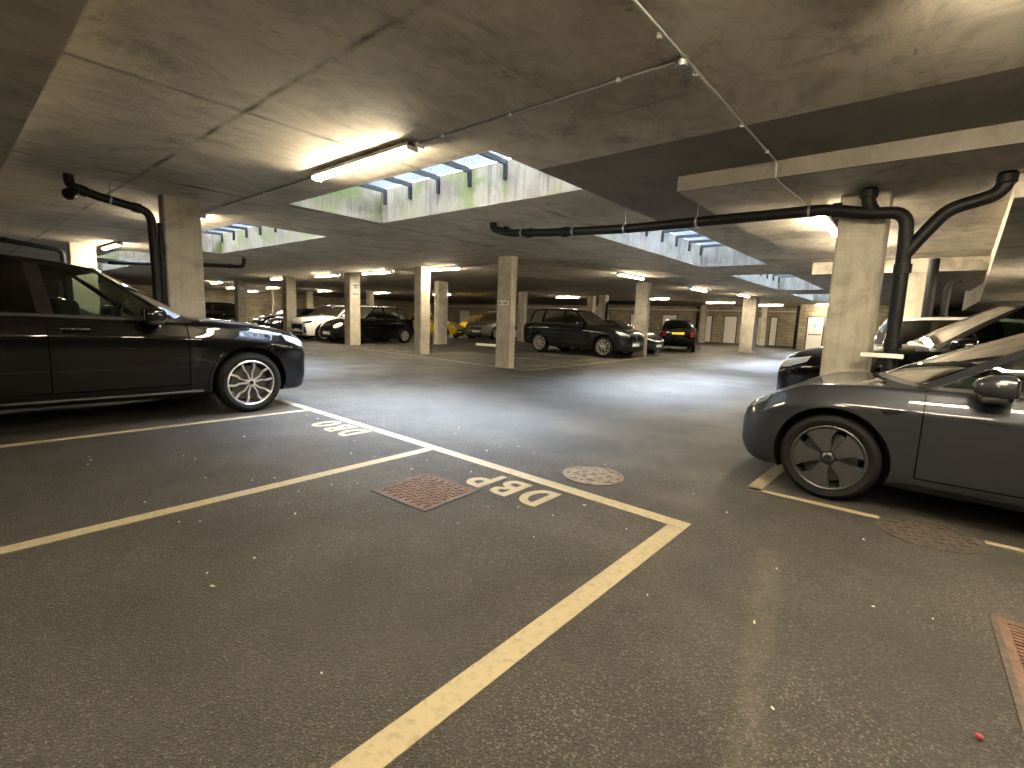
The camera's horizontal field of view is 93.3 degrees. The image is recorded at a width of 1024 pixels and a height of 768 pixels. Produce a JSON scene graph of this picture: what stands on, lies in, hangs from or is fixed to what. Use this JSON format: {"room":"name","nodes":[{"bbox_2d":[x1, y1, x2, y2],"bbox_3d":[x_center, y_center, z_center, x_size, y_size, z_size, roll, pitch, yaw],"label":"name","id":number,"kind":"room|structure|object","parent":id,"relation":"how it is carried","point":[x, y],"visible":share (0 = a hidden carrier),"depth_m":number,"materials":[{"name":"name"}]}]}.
{"room":"parking garage","nodes":[
{"label":"parking garage","id":0,"kind":"room"},
{"bbox_2d":[127,284,433,323],"bbox_3d":[-24.841,-7.048,44.551,0.300,2.930,47.500,8,10,40],"label":"wall","id":1,"kind":"structure","parent":0,"point":[258,303],"depth_m":45.95,"materials":[{"name":"brick"}]},
{"bbox_2d":[0,333,1023,767],"bbox_3d":[-1.181,-1.938,24.879,62.000,0.250,47.500,8,10,40],"label":"floor","id":2,"kind":"structure","parent":0,"point":[118,648],"depth_m":2.38,"materials":[{"name":"concrete"}]},
{"bbox_2d":[67,242,96,268],"bbox_3d":[-11.881,-2.401,13.483,0.250,2.930,0.560,8,10,40],"label":"concrete column","id":3,"kind":"structure","parent":2,"relation":"on","point":[79,254],"depth_m":13.24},
{"bbox_2d":[0,254,304,411],"bbox_3d":[-5.044,-0.504,5.518,2.264,1.785,4.872,8,10,40],"label":"car","id":4,"kind":"object","parent":2,"relation":"on","point":[70,334],"visible":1,"depth_m":5.10,"materials":[{"name":"black paint"}]},
{"bbox_2d":[142,307,167,322],"bbox_3d":[-3.878,-0.748,5.260,0.214,0.181,0.217,8,10,40],"label":"mirror","id":5,"kind":"object","parent":4,"relation":"attached to","point":[149,314],"depth_m":5.18,"materials":[{"name":"black paint"}]},
{"bbox_2d":[0,409,308,447],"bbox_3d":[-4.635,0.567,4.352,0.100,0.004,5.711,9,10,41],"label":"painted line","id":6,"kind":"object","parent":2,"relation":"on","point":[211,421],"visible":1,"depth_m":5.10,"materials":[{"name":"paint"}]},
{"bbox_2d":[157,223,167,305],"bbox_3d":[-5.147,-1.100,7.169,0.090,2.480,0.090,8,10,40],"label":"drain pipe","id":7,"kind":"object","parent":2,"relation":"on","point":[159,225],"visible":0.45,"depth_m":7.06,"materials":[{"name":"black metal"}]},
{"bbox_2d":[158,194,205,317],"bbox_3d":[-5.073,-1.349,7.496,0.240,2.930,0.490,8,10,40],"label":"concrete column","id":8,"kind":"structure","parent":2,"relation":"on","point":[180,218],"depth_m":7.32,"materials":[{"name":"concrete"}]},
{"bbox_2d":[0,448,431,554],"bbox_3d":[-2.626,0.871,2.635,0.105,0.004,5.660,8,10,39],"label":"painted line","id":9,"kind":"object","parent":2,"relation":"on","point":[73,533],"visible":1,"depth_m":3.18,"materials":[{"name":"paint"}]},
{"bbox_2d":[205,302,234,320],"bbox_3d":[-20.248,-4.552,31.751,2.187,1.725,4.700,8,10,40],"label":"car","id":10,"kind":"object","parent":2,"relation":"on","point":[214,310],"visible":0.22,"depth_m":31.74,"materials":[{"name":"black paint"}]},
{"bbox_2d":[234,279,247,322],"bbox_3d":[-15.294,-4.383,27.311,0.450,2.930,0.500,8,10,40],"label":"concrete column","id":11,"kind":"structure","parent":2,"relation":"on","point":[241,314],"depth_m":27.13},
{"bbox_2d":[238,285,246,296],"bbox_3d":[-15.083,-5.208,27.045,0.021,0.650,0.440,8,10,40],"label":"notice board","id":12,"kind":"object","parent":11,"relation":"attached to","point":[241,288],"visible":1,"depth_m":27.03,"materials":[{"name":"grey"}]},
{"bbox_2d":[252,310,282,325],"bbox_3d":[-15.324,-4.452,33.413,2.067,1.440,4.622,8,10,40],"label":"car","id":13,"kind":"object","parent":2,"relation":"on","point":[259,320],"visible":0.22,"depth_m":31.87,"materials":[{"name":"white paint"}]},
{"bbox_2d":[271,290,279,312],"bbox_3d":[-19.036,-6.095,39.033,0.400,2.930,0.500,8,10,40],"label":"concrete column","id":14,"kind":"structure","parent":2,"relation":"on","point":[275,293],"depth_m":38.80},
{"bbox_2d":[282,276,296,336],"bbox_3d":[-10.659,-3.659,23.178,0.450,2.930,0.480,8,10,40],"label":"concrete column","id":15,"kind":"structure","parent":2,"relation":"on","point":[289,306],"depth_m":22.98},
{"bbox_2d":[264,308,316,329],"bbox_3d":[-11.924,-3.562,27.443,1.947,1.510,3.765,8,10,40],"label":"car","id":16,"kind":"object","parent":2,"relation":"on","point":[275,322],"visible":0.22,"depth_m":26.27,"materials":[{"name":"black paint"}]},
{"bbox_2d":[281,305,337,337],"bbox_3d":[-9.775,-3.393,25.963,2.187,1.725,4.700,8,10,40],"label":"car","id":17,"kind":"object","parent":2,"relation":"on","point":[322,309],"visible":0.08,"depth_m":25.17,"materials":[{"name":"black paint"}]},
{"bbox_2d":[306,291,312,307],"bbox_3d":[-16.216,-5.963,38.816,0.400,2.930,0.400,8,10,40],"label":"concrete column","id":18,"kind":"structure","parent":2,"relation":"on","point":[309,294],"depth_m":38.56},
{"bbox_2d":[290,305,379,340],"bbox_3d":[-8.243,-3.034,23.703,2.187,1.725,4.700,8,10,40],"label":"car","id":19,"kind":"object","parent":2,"relation":"on","point":[309,326],"visible":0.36,"depth_m":22.01,"materials":[{"name":"white paint"}]},
{"bbox_2d":[312,421,370,435],"bbox_3d":[-1.983,0.501,5.547,0.788,0.001,0.355,8,10,40],"label":"painted letters","id":20,"kind":"object","parent":2,"relation":"on","point":[340,427],"visible":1,"depth_m":5.50,"materials":[{"name":"paint"}]},
{"bbox_2d":[344,273,359,344],"bbox_3d":[-6.612,-3.091,20.045,0.440,2.930,0.480,8,10,40],"label":"concrete column","id":21,"kind":"structure","parent":2,"relation":"on","point":[352,304],"depth_m":19.89,"materials":[{"name":"concrete"}]},
{"bbox_2d":[351,282,359,297],"bbox_3d":[-6.405,-3.843,19.798,0.016,0.600,0.390,8,10,40],"label":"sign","id":22,"kind":"object","parent":21,"relation":"attached to","point":[355,287],"visible":1,"depth_m":19.79,"materials":[{"name":"white"}]},
{"bbox_2d":[320,307,413,342],"bbox_3d":[-6.632,-2.755,22.305,2.142,1.661,4.142,8,10,40],"label":"car","id":23,"kind":"object","parent":2,"relation":"on","point":[383,323],"visible":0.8,"depth_m":21.80,"materials":[{"name":"black paint"}]},
{"bbox_2d":[366,291,373,305],"bbox_3d":[-10.217,-5.209,34.827,0.400,2.930,0.400,8,10,40],"label":"concrete column","id":24,"kind":"structure","parent":2,"relation":"on","point":[369,294],"depth_m":34.56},
{"bbox_2d":[414,266,429,354],"bbox_3d":[-3.058,-2.483,16.480,0.340,2.930,0.420,8,10,40],"label":"concrete column","id":25,"kind":"structure","parent":2,"relation":"on","point":[422,274],"depth_m":16.34,"materials":[{"name":"concrete"}]},
{"bbox_2d":[370,472,480,511],"bbox_3d":[-0.651,0.801,3.659,0.600,0.011,0.570,8,10,37],"label":"drain cover","id":26,"kind":"object","parent":2,"relation":"on","point":[426,492],"visible":1,"depth_m":3.62,"materials":[{"name":"metal"}]},
{"bbox_2d":[408,313,463,337],"bbox_3d":[-4.953,-3.749,30.724,3.765,1.510,1.947,5,8,22],"label":"car","id":27,"kind":"object","parent":2,"relation":"on","point":[454,329],"visible":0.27,"depth_m":29.89,"materials":[{"name":"yellow paint"}]},
{"bbox_2d":[434,281,447,343],"bbox_3d":[-3.371,-3.358,22.908,0.300,2.930,0.600,8,10,40],"label":"concrete column","id":28,"kind":"structure","parent":2,"relation":"on","point":[440,288],"depth_m":22.76,"materials":[{"name":"concrete"}]},
{"bbox_2d":[359,348,526,370],"bbox_3d":[-2.819,-0.869,15.526,8.825,0.004,0.110,9,10,43],"label":"painted line","id":29,"kind":"object","parent":2,"relation":"on","point":[359,348],"visible":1,"depth_m":14.85,"materials":[{"name":"paint"}]},
{"bbox_2d":[459,315,481,336],"bbox_3d":[-2.496,-4.280,35.342,1.947,1.510,3.765,5,8,23],"label":"car","id":30,"kind":"object","parent":2,"relation":"on","point":[472,318],"visible":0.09,"depth_m":34.76,"materials":[{"name":"yellow paint"}]},
{"bbox_2d":[274,397,690,529],"bbox_3d":[-2.545,0.370,6.383,9.863,0.004,0.119,9,10,41],"label":"painted line","id":31,"kind":"object","parent":2,"relation":"on","point":[622,506],"visible":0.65,"depth_m":4.09,"materials":[{"name":"paint"}]},
{"bbox_2d":[466,312,516,339],"bbox_3d":[-1.183,-3.853,31.707,2.187,1.725,4.700,6,8,26],"label":"car","id":32,"kind":"object","parent":2,"relation":"on","point":[485,325],"visible":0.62,"depth_m":29.87,"materials":[{"name":"grey paint"}]},
{"bbox_2d":[495,256,517,368],"bbox_3d":[-0.154,-1.898,12.913,0.490,2.930,0.240,8,10,40],"label":"concrete column","id":33,"kind":"structure","parent":2,"relation":"on","point":[507,265],"depth_m":12.79,"materials":[{"name":"concrete"}]},
{"bbox_2d":[330,524,683,767],"bbox_3d":[-0.764,1.152,1.045,0.112,0.004,5.615,9,10,40],"label":"painted line","id":34,"kind":"object","parent":2,"relation":"on","point":[384,747],"visible":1,"depth_m":1.82,"materials":[{"name":"paint"}]},
{"bbox_2d":[87,418,933,709],"bbox_3d":[-0.552,0.812,3.632,6.454,0.004,3.264,8,10,40],"label":"litter","id":35,"kind":"object","parent":2,"relation":"on","point":[317,418],"visible":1,"depth_m":2.99,"materials":[{"name":"beige"}]},
{"bbox_2d":[466,476,561,506],"bbox_3d":[-0.016,0.810,3.777,0.742,0.001,0.350,8,10,40],"label":"painted letters","id":36,"kind":"object","parent":2,"relation":"on","point":[523,498],"visible":1,"depth_m":3.73,"materials":[{"name":"paint"}]},
{"bbox_2d":[517,292,526,340],"bbox_3d":[0.603,-4.051,29.138,0.400,2.930,0.400,8,10,40],"label":"concrete column","id":37,"kind":"structure","parent":2,"relation":"on","point":[522,296],"depth_m":28.97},
{"bbox_2d":[523,309,643,356],"bbox_3d":[2.832,-2.148,19.782,4.943,1.811,2.296,8,10,40],"label":"car","id":38,"kind":"object","parent":2,"relation":"on","point":[565,329],"visible":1,"depth_m":18.96,"materials":[{"name":"black paint"}]},
{"bbox_2d":[529,357,646,370],"bbox_3d":[2.854,-0.697,15.778,0.100,0.004,8.082,8,10,37],"label":"painted line","id":39,"kind":"object","parent":2,"relation":"on","point":[645,357],"visible":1,"depth_m":14.86,"materials":[{"name":"paint"}]},
{"bbox_2d":[587,296,595,312],"bbox_3d":[5.008,-4.111,30.779,0.400,2.930,0.400,8,10,40],"label":"concrete column","id":40,"kind":"structure","parent":2,"relation":"on","point":[591,303],"depth_m":30.51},
{"bbox_2d":[563,466,623,485],"bbox_3d":[0.698,0.783,4.167,0.520,0.009,0.520,4,8,17],"label":"manhole cover","id":41,"kind":"object","parent":2,"relation":"on","point":[588,475],"visible":1,"depth_m":4.14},
{"bbox_2d":[598,295,608,319],"bbox_3d":[5.507,-3.915,29.450,0.500,2.930,0.400,8,10,40],"label":"concrete column","id":42,"kind":"structure","parent":2,"relation":"on","point":[603,299],"depth_m":29.17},
{"bbox_2d":[573,319,663,352],"bbox_3d":[4.552,-2.213,22.132,4.622,1.440,2.067,8,10,40],"label":"car","id":43,"kind":"object","parent":2,"relation":"on","point":[655,343],"visible":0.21,"depth_m":21.00,"materials":[{"name":"black paint"}]},
{"bbox_2d":[605,301,634,319],"bbox_3d":[6.385,-3.569,28.341,2.272,2.570,0.180,8,10,40],"label":"drain pipe","id":44,"kind":"object","parent":2,"relation":"on","point":[608,302],"visible":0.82,"depth_m":28.46,"materials":[{"name":"black metal"}]},
{"bbox_2d":[632,282,651,356],"bbox_3d":[5.165,-2.563,19.304,0.520,2.930,0.280,8,10,40],"label":"concrete column","id":45,"kind":"structure","parent":2,"relation":"on","point":[643,289],"depth_m":19.14,"materials":[{"name":"concrete"}]},
{"bbox_2d":[656,319,696,351],"bbox_3d":[8.638,-2.588,25.424,2.064,1.600,3.991,4,8,16],"label":"car","id":46,"kind":"object","parent":2,"relation":"on","point":[674,332],"visible":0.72,"depth_m":23.67,"materials":[{"name":"black paint"}]},
{"bbox_2d":[695,306,699,340],"bbox_3d":[15.752,-5.134,41.219,0.200,2.910,0.200,8,10,40],"label":"drain pipe","id":47,"kind":"object","parent":2,"relation":"on","point":[698,307],"visible":0.76,"depth_m":41.11,"materials":[{"name":"black metal"}]},
{"bbox_2d":[448,307,795,313],"bbox_3d":[7.010,-7.381,48.252,39.400,0.070,0.070,8,10,40],"label":"pipe","id":48,"kind":"object","parent":47,"relation":"attached to","point":[448,307],"visible":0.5,"depth_m":42.21,"materials":[{"name":"brown"}]},
{"bbox_2d":[448,306,800,311],"bbox_3d":[7.016,-7.550,48.229,39.400,0.100,0.100,8,10,40],"label":"pipe","id":49,"kind":"object","parent":47,"relation":"attached to","point":[448,306],"visible":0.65,"depth_m":44.94,"materials":[{"name":"white plastic"}]},
{"bbox_2d":[698,305,707,342],"bbox_3d":[15.049,-4.731,38.102,0.400,2.930,0.400,8,10,40],"label":"concrete column","id":50,"kind":"structure","parent":2,"relation":"on","point":[704,308],"depth_m":37.95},
{"bbox_2d":[738,296,759,352],"bbox_3d":[12.511,-3.133,25.529,0.650,2.930,0.600,8,10,40],"label":"concrete column","id":51,"kind":"structure","parent":2,"relation":"on","point":[750,310],"depth_m":25.30,"materials":[{"name":"concrete"}]},
{"bbox_2d":[758,306,769,345],"bbox_3d":[18.764,-4.316,36.028,0.400,2.930,0.400,8,10,40],"label":"concrete column","id":52,"kind":"structure","parent":2,"relation":"on","point":[765,309],"depth_m":35.88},
{"bbox_2d":[746,464,784,490],"bbox_3d":[2.693,0.778,4.765,0.110,0.004,2.210,9,10,41],"label":"painted line","id":53,"kind":"object","parent":2,"relation":"on","point":[775,471],"visible":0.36,"depth_m":4.25,"materials":[{"name":"paint"}]},
{"bbox_2d":[792,305,800,348],"bbox_3d":[18.467,-3.675,31.401,0.200,2.830,0.200,8,10,40],"label":"drain pipe","id":54,"kind":"object","parent":2,"relation":"on","point":[798,306],"visible":1,"depth_m":31.34,"materials":[{"name":"black metal"}]},
{"bbox_2d":[748,488,878,518],"bbox_3d":[2.284,0.904,3.716,0.860,0.004,0.065,8,10,38],"label":"painted line","id":55,"kind":"object","parent":2,"relation":"on","point":[763,491],"visible":1,"depth_m":3.68,"materials":[{"name":"paint"}]},
{"bbox_2d":[819,190,893,375],"bbox_3d":[3.840,-0.674,5.475,0.435,2.775,0.460,8,10,40],"label":"concrete column","id":56,"kind":"structure","parent":2,"relation":"on","point":[861,244],"depth_m":5.25,"materials":[{"name":"concrete"}]},
{"bbox_2d":[742,332,1023,512],"bbox_3d":[4.223,0.296,3.369,4.619,1.440,2.067,8,10,40],"label":"car","id":57,"kind":"object","parent":2,"relation":"on","point":[950,425],"visible":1,"depth_m":3.45,"materials":[{"name":"silver metal"}]},
{"bbox_2d":[880,409,915,414],"bbox_3d":[2.728,0.203,3.427,0.205,0.051,0.025,8,10,39],"label":"vent","id":58,"kind":"object","parent":57,"relation":"attached to","point":[882,411],"depth_m":3.42,"materials":[{"name":"black"}]},
{"bbox_2d":[971,375,1019,402],"bbox_3d":[3.080,0.025,3.091,0.210,0.175,0.207,8,10,40],"label":"mirror","id":59,"kind":"object","parent":57,"relation":"attached to","point":[993,388],"depth_m":3.03,"materials":[{"name":"silver metal"}]},
{"bbox_2d":[1017,380,1021,399],"bbox_3d":[3.162,0.035,3.021,0.008,0.115,0.150,8,10,40],"label":"mirror glass","id":60,"kind":"object","parent":57,"relation":"attached to","point":[1019,383],"depth_m":2.97,"materials":[{"name":"silver metal"}]},
{"bbox_2d":[776,304,1023,390],"bbox_3d":[5.921,-0.109,5.644,4.794,1.759,2.231,8,10,40],"label":"car","id":61,"kind":"object","parent":2,"relation":"on","point":[1004,320],"visible":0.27,"depth_m":5.55,"materials":[{"name":"black paint"}]},
{"bbox_2d":[949,338,976,350],"bbox_3d":[4.841,-0.406,5.203,0.214,0.178,0.211,8,10,40],"label":"mirror","id":62,"kind":"object","parent":61,"relation":"attached to","point":[960,343],"depth_m":5.14,"materials":[{"name":"black paint"}]},
{"bbox_2d":[903,272,926,317],"bbox_3d":[8.908,-1.157,10.905,0.420,2.650,0.350,8,10,40],"label":"concrete column","id":63,"kind":"structure","parent":2,"relation":"on","point":[917,280],"depth_m":10.63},
{"bbox_2d":[874,317,967,343],"bbox_3d":[8.678,-0.299,8.256,4.464,1.639,2.078,8,10,40],"label":"car","id":64,"kind":"object","parent":2,"relation":"on","point":[913,328],"visible":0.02,"depth_m":8.57,"materials":[{"name":"silver metal"}]},
{"bbox_2d":[876,517,983,553],"bbox_3d":[2.742,0.988,3.195,0.540,0.009,0.540,4,8,17],"label":"manhole cover","id":65,"kind":"object","parent":2,"relation":"on","point":[922,533],"visible":1,"depth_m":3.17,"materials":[{"name":"metal"}]},
{"bbox_2d":[921,258,940,316],"bbox_3d":[8.534,-1.151,10.005,0.180,2.810,0.180,8,10,40],"label":"pillar","id":66,"kind":"structure","parent":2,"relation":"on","point":[934,263],"depth_m":9.84,"materials":[{"name":"black metal"}]},
{"bbox_2d":[939,276,962,316],"bbox_3d":[8.783,-0.934,9.815,0.273,2.450,0.120,8,10,40],"label":"drain pipe","id":67,"kind":"object","parent":2,"relation":"on","point":[947,289],"visible":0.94,"depth_m":9.71,"materials":[{"name":"black metal"}]},
{"bbox_2d":[984,540,1023,551],"bbox_3d":[4.532,1.218,1.984,3.761,0.004,0.065,8,10,36],"label":"painted line","id":68,"kind":"object","parent":2,"relation":"on","point":[986,542],"visible":1,"depth_m":3.04,"materials":[{"name":"paint"}]},
{"bbox_2d":[988,611,1023,735],"bbox_3d":[2.111,1.181,1.577,0.680,0.011,1.360,8,10,39],"label":"drain cover","id":69,"kind":"object","parent":2,"relation":"on","point":[1009,635],"visible":1,"depth_m":2.02,"materials":[{"name":"metal"}]},
{"bbox_2d":[0,0,1023,308],"bbox_3d":[-1.067,-5.073,24.458,62.000,0.220,47.500,8,10,40],"label":"ceiling","id":70,"kind":"structure","parent":0,"point":[215,103],"depth_m":3.86,"materials":[{"name":"concrete"}]},
{"bbox_2d":[0,237,66,262],"bbox_3d":[-12.211,-2.273,12.290,0.146,2.932,1.496,8,10,40],"label":"drain pipe","id":71,"kind":"object","parent":70,"relation":"attached to","point":[61,252],"visible":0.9,"depth_m":12.22,"materials":[{"name":"black metal"}]},
{"bbox_2d":[0,0,89,171],"bbox_3d":[-14.498,-3.205,8.769,62.000,0.390,6.030,8,10,40],"label":"beam","id":72,"kind":"structure","parent":70,"relation":"attached to","point":[34,34],"depth_m":2.51,"materials":[{"name":"concrete"}]},
{"bbox_2d":[68,263,126,270],"bbox_3d":[-18.494,-5.476,21.225,5.884,0.619,2.084,8,10,40],"label":"skylight","id":73,"kind":"object","parent":70,"relation":"attached to","point":[100,266],"visible":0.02,"depth_m":22.95,"materials":[{"name":"glass"}]},
{"bbox_2d":[61,173,161,302],"bbox_3d":[-5.393,-1.254,6.630,0.195,2.910,1.002,8,10,40],"label":"drain pipe","id":74,"kind":"object","parent":70,"relation":"attached to","point":[73,190],"visible":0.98,"depth_m":6.67,"materials":[{"name":"black metal"}]},
{"bbox_2d":[101,242,122,249],"bbox_3d":[-10.815,-3.736,13.068,1.800,0.102,0.128,8,10,40],"label":"strip light","id":75,"kind":"object","parent":70,"relation":"attached to","point":[115,244],"visible":1,"depth_m":12.89,"materials":[{"name":"white plastic"}]},
{"bbox_2d":[102,244,119,249],"bbox_3d":[-10.816,-3.704,13.073,1.760,0.037,0.092,8,10,40],"label":"diffuser","id":76,"kind":"object","parent":75,"relation":"attached to","point":[109,246],"depth_m":13.05,"materials":[{"name":"white"}]},
{"bbox_2d":[96,250,149,261],"bbox_3d":[-12.637,-4.612,16.380,4.384,0.619,2.184,8,10,40],"label":"skylight","id":77,"kind":"object","parent":70,"relation":"attached to","point":[121,254],"visible":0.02,"depth_m":17.75,"materials":[{"name":"glass"}]},
{"bbox_2d":[108,258,245,268],"bbox_3d":[-10.499,-3.846,15.063,4.085,0.392,0.501,1,8,-6],"label":"drain pipe","id":78,"kind":"object","parent":70,"relation":"attached to","point":[243,263],"visible":0.76,"depth_m":15.02,"materials":[{"name":"black metal"}]},
{"bbox_2d":[201,177,310,213],"bbox_3d":[-3.840,-2.709,7.048,3.900,0.028,0.026,8,10,40],"label":"conduit","id":79,"kind":"object","parent":70,"relation":"attached to","point":[310,177],"visible":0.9,"depth_m":6.77,"materials":[{"name":"silver metal"}]},
{"bbox_2d":[202,223,325,252],"bbox_3d":[-6.881,-3.777,11.723,6.484,0.619,2.164,8,10,40],"label":"skylight","id":80,"kind":"object","parent":70,"relation":"attached to","point":[238,236],"visible":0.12,"depth_m":13.04,"materials":[{"name":"concrete"}]},
{"bbox_2d":[311,141,417,181],"bbox_3d":[-1.610,-2.329,5.091,1.800,0.102,0.128,8,10,40],"label":"strip light","id":81,"kind":"object","parent":70,"relation":"attached to","point":[406,147],"visible":1,"depth_m":4.94,"materials":[{"name":"white plastic"}]},
{"bbox_2d":[362,271,391,274],"bbox_3d":[-5.157,-4.256,18.471,1.800,0.102,0.128,8,10,40],"label":"strip light","id":82,"kind":"object","parent":70,"relation":"attached to","point":[379,272],"visible":1,"depth_m":18.38,"materials":[{"name":"white plastic"}]},
{"bbox_2d":[363,272,388,274],"bbox_3d":[-5.158,-4.224,18.476,1.760,0.037,0.092,8,10,40],"label":"diffuser","id":83,"kind":"object","parent":82,"relation":"attached to","point":[364,273],"depth_m":18.51,"materials":[{"name":"white"}]},
{"bbox_2d":[291,150,580,222],"bbox_3d":[-1.261,-2.892,6.660,4.624,0.619,2.064,8,10,40],"label":"skylight","id":84,"kind":"object","parent":70,"relation":"attached to","point":[453,185],"visible":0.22,"depth_m":7.49,"materials":[{"name":"concrete"}]},
{"bbox_2d":[430,267,461,270],"bbox_3d":[-2.340,-3.837,16.110,1.800,0.102,0.128,8,10,40],"label":"strip light","id":85,"kind":"object","parent":70,"relation":"attached to","point":[446,268],"visible":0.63,"depth_m":15.88,"materials":[{"name":"white plastic"}]},
{"bbox_2d":[430,268,458,270],"bbox_3d":[-2.341,-3.804,16.114,1.760,0.037,0.092,8,10,40],"label":"diffuser","id":86,"kind":"object","parent":85,"relation":"attached to","point":[431,269],"depth_m":16.03,"materials":[{"name":"white"}]},
{"bbox_2d":[419,60,675,143],"bbox_3d":[0.035,-2.132,3.799,2.560,0.028,0.026,8,10,40],"label":"conduit","id":87,"kind":"object","parent":70,"relation":"attached to","point":[618,79],"visible":0.94,"depth_m":3.52,"materials":[{"name":"silver metal"}]},
{"bbox_2d":[616,273,643,279],"bbox_3d":[3.995,-3.627,16.262,0.128,0.102,1.800,8,10,40],"label":"strip light","id":88,"kind":"object","parent":70,"relation":"attached to","point":[619,274],"visible":1,"depth_m":16.11,"materials":[{"name":"white plastic"}]},
{"bbox_2d":[596,228,765,266],"bbox_3d":[3.980,-3.233,10.611,2.084,0.619,6.334,8,10,40],"label":"skylight","id":89,"kind":"object","parent":70,"relation":"attached to","point":[686,245],"visible":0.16,"depth_m":12.27,"materials":[{"name":"grey concrete"}]},
{"bbox_2d":[676,54,688,69],"bbox_3d":[1.041,-1.967,2.957,0.072,0.054,0.072,8,10,40],"label":"junction box","id":90,"kind":"object","parent":70,"relation":"attached to","point":[681,63],"visible":0.84,"depth_m":2.94,"materials":[{"name":"silver metal"}]},
{"bbox_2d":[632,0,807,205],"bbox_3d":[0.328,-1.809,2.106,0.097,0.195,9.901,9,10,40],"label":"conduit","id":91,"kind":"object","parent":70,"relation":"attached to","point":[661,33],"visible":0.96,"depth_m":3.17,"materials":[{"name":"silver metal"}]},
{"bbox_2d":[489,170,1019,371],"bbox_3d":[2.012,-0.972,6.491,6.399,2.922,0.156,8,10,40],"label":"drain pipe","id":92,"kind":"object","parent":70,"relation":"attached to","point":[909,243],"visible":1,"depth_m":4.92,"materials":[{"name":"black metal"}]},
{"bbox_2d":[860,352,903,358],"bbox_3d":[3.848,-0.301,5.026,0.355,0.045,0.270,8,10,40],"label":"metal bar","id":93,"kind":"object","parent":92,"relation":"attached to","point":[864,354],"visible":1,"depth_m":4.92,"materials":[{"name":"white metal"}]},
{"bbox_2d":[730,274,824,289],"bbox_3d":[9.757,-3.932,17.378,2.084,0.619,7.184,8,10,40],"label":"skylight","id":94,"kind":"object","parent":70,"relation":"attached to","point":[775,281],"visible":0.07,"depth_m":19.84,"materials":[{"name":"grey concrete"}]},
{"bbox_2d":[792,294,828,300],"bbox_3d":[15.682,-4.658,24.379,2.084,0.619,6.384,8,10,40],"label":"skylight","id":95,"kind":"object","parent":70,"relation":"attached to","point":[814,297],"visible":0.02,"depth_m":26.84,"materials":[{"name":"grey concrete"}]},
{"bbox_2d":[677,120,1023,235],"bbox_3d":[9.056,-1.438,1.358,16.270,0.220,3.190,8,10,40],"label":"concrete beam","id":96,"kind":"structure","parent":70,"relation":"attached to","point":[926,174],"depth_m":4.74,"materials":[{"name":"concrete"}]},
{"bbox_2d":[816,216,837,236],"bbox_3d":[4.172,-2.123,6.401,0.128,0.082,1.800,8,10,40],"label":"strip light","id":97,"kind":"object","parent":96,"relation":"attached to","point":[827,222],"visible":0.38,"depth_m":6.35,"materials":[{"name":"white plastic"}]},
{"bbox_2d":[762,217,1002,257],"bbox_3d":[11.223,-1.730,3.890,16.270,0.160,3.500,8,10,40],"label":"concrete beam","id":98,"kind":"structure","parent":70,"relation":"attached to","point":[975,234],"depth_m":8.01,"materials":[{"name":"concrete"}]},
{"bbox_2d":[812,256,989,275],"bbox_3d":[13.663,-1.935,6.765,16.270,0.345,0.450,8,10,40],"label":"concrete beam","id":99,"kind":"structure","parent":70,"relation":"attached to","point":[969,264],"depth_m":10.27,"materials":[{"name":"concrete"}]},
{"bbox_2d":[825,272,985,290],"bbox_3d":[16.594,-2.351,10.187,16.270,0.220,6.700,8,10,40],"label":"concrete beam","id":100,"kind":"structure","parent":70,"relation":"attached to","point":[971,280],"depth_m":13.22,"materials":[{"name":"concrete"}]},
{"bbox_2d":[962,172,1023,310],"bbox_3d":[15.377,-1.616,6.720,13.530,0.780,17.650,8,10,40],"label":"concrete beam","id":101,"kind":"structure","parent":70,"relation":"attached to","point":[1003,283],"depth_m":8.04,"materials":[{"name":"concrete"}]},
{"bbox_2d":[447,304,983,346],"bbox_3d":[14.347,-5.386,42.788,62.000,2.930,0.300,8,10,40],"label":"wall","id":102,"kind":"structure","parent":0,"point":[786,322],"depth_m":41.32,"materials":[{"name":"brick"}]},
{"bbox_2d":[459,310,470,323],"bbox_3d":[-5.825,-8.002,59.465,1.940,2.220,0.108,8,10,40],"label":"door","id":103,"kind":"structure","parent":102,"relation":"in","point":[463,314],"depth_m":59.49,"materials":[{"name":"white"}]},
{"bbox_2d":[661,314,677,327],"bbox_3d":[13.914,-5.061,42.917,1.390,2.220,0.108,8,10,40],"label":"door","id":104,"kind":"structure","parent":102,"relation":"in","point":[665,317],"depth_m":42.91,"materials":[{"name":"white"}]},
{"bbox_2d":[705,315,712,341],"bbox_3d":[16.419,-4.687,40.817,0.870,2.220,0.108,8,10,40],"label":"door","id":105,"kind":"structure","parent":102,"relation":"in","point":[709,323],"depth_m":40.69,"materials":[{"name":"white"}]},
{"bbox_2d":[722,316,737,342],"bbox_3d":[17.842,-4.475,39.623,1.070,2.220,0.108,8,10,40],"label":"door","id":106,"kind":"structure","parent":102,"relation":"in","point":[730,322],"depth_m":39.62,"materials":[{"name":"white"}]},
{"bbox_2d":[755,316,760,343],"bbox_3d":[19.571,-4.217,38.174,0.530,2.220,0.108,8,10,40],"label":"door","id":107,"kind":"structure","parent":102,"relation":"in","point":[759,317],"depth_m":38.25,"materials":[{"name":"white"}]},
{"bbox_2d":[768,317,778,345],"bbox_3d":[20.282,-4.111,37.578,0.560,2.220,0.108,8,10,40],"label":"door","id":108,"kind":"structure","parent":102,"relation":"in","point":[773,327],"depth_m":37.58,"materials":[{"name":"white"}]},
{"bbox_2d":[796,304,888,349],"bbox_3d":[22.727,-3.603,31.795,5.800,2.930,5.800,8,10,40],"label":"wall","id":109,"kind":"structure","parent":0,"point":[806,309],"depth_m":30.86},
{"bbox_2d":[804,316,825,349],"bbox_3d":[19.295,-3.219,30.863,0.990,2.170,0.108,8,10,40],"label":"door","id":110,"kind":"structure","parent":109,"relation":"in","point":[815,325],"depth_m":30.86,"materials":[{"name":"white"}]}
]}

